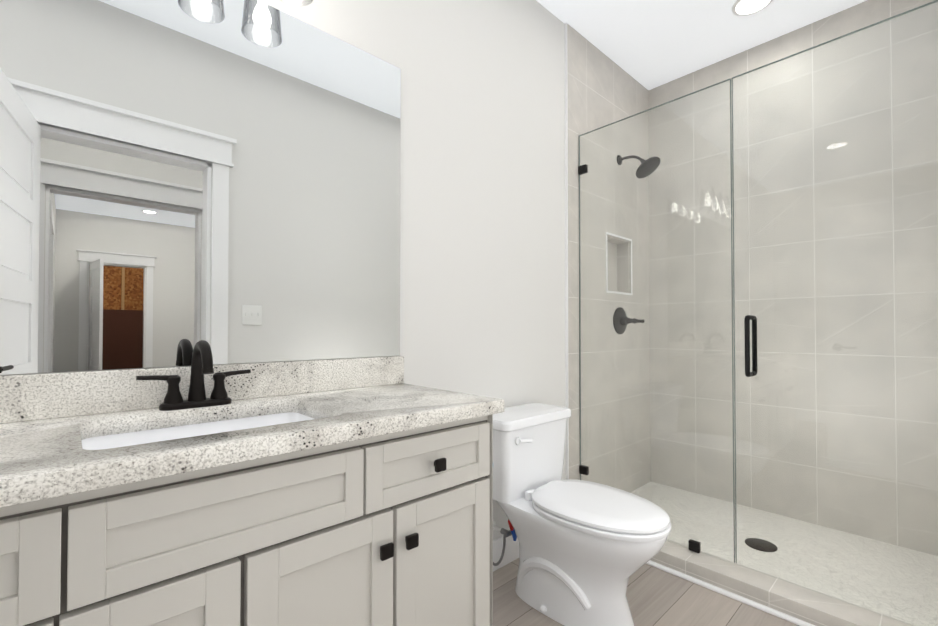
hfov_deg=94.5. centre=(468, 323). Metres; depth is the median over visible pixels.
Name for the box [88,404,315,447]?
sink
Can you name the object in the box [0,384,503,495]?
countertop
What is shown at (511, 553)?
baseboard
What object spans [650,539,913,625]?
curb
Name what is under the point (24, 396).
backsplash
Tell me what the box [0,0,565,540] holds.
wall
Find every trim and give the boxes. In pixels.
[564,22,814,625]
[606,232,631,294]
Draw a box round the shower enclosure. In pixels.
[578,0,937,625]
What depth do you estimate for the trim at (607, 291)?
2.65 m
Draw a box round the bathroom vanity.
[0,408,503,625]
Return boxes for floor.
[493,558,798,625]
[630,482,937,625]
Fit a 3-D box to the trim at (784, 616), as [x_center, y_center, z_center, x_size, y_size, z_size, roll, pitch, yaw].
[1.036,-0.267,1.786,0.024,2.747,1.518,1,-1,-43]
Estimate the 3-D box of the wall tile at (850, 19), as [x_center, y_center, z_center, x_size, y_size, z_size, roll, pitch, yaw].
[1.762,-0.261,2.456,0.012,2.740,1.496,1,-1,-43]
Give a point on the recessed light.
(745, 7)
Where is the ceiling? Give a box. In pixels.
[536,0,866,89]
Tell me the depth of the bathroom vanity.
0.83 m
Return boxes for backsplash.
[0,356,403,423]
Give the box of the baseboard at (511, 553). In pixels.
[493,535,518,571]
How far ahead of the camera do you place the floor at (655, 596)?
1.68 m
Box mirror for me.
[0,0,400,374]
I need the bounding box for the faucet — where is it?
[132,340,251,411]
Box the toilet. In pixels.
[493,403,670,625]
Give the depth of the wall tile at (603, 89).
2.61 m
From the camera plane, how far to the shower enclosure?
1.77 m
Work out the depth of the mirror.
1.16 m
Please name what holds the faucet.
on the countertop
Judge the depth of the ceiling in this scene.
2.39 m
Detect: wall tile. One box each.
[567,23,650,492]
[649,0,937,555]
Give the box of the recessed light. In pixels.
[732,0,772,15]
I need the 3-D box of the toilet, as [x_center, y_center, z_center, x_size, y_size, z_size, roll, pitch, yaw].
[0.399,0.737,1.702,0.452,0.723,0.751,1,-1,-43]

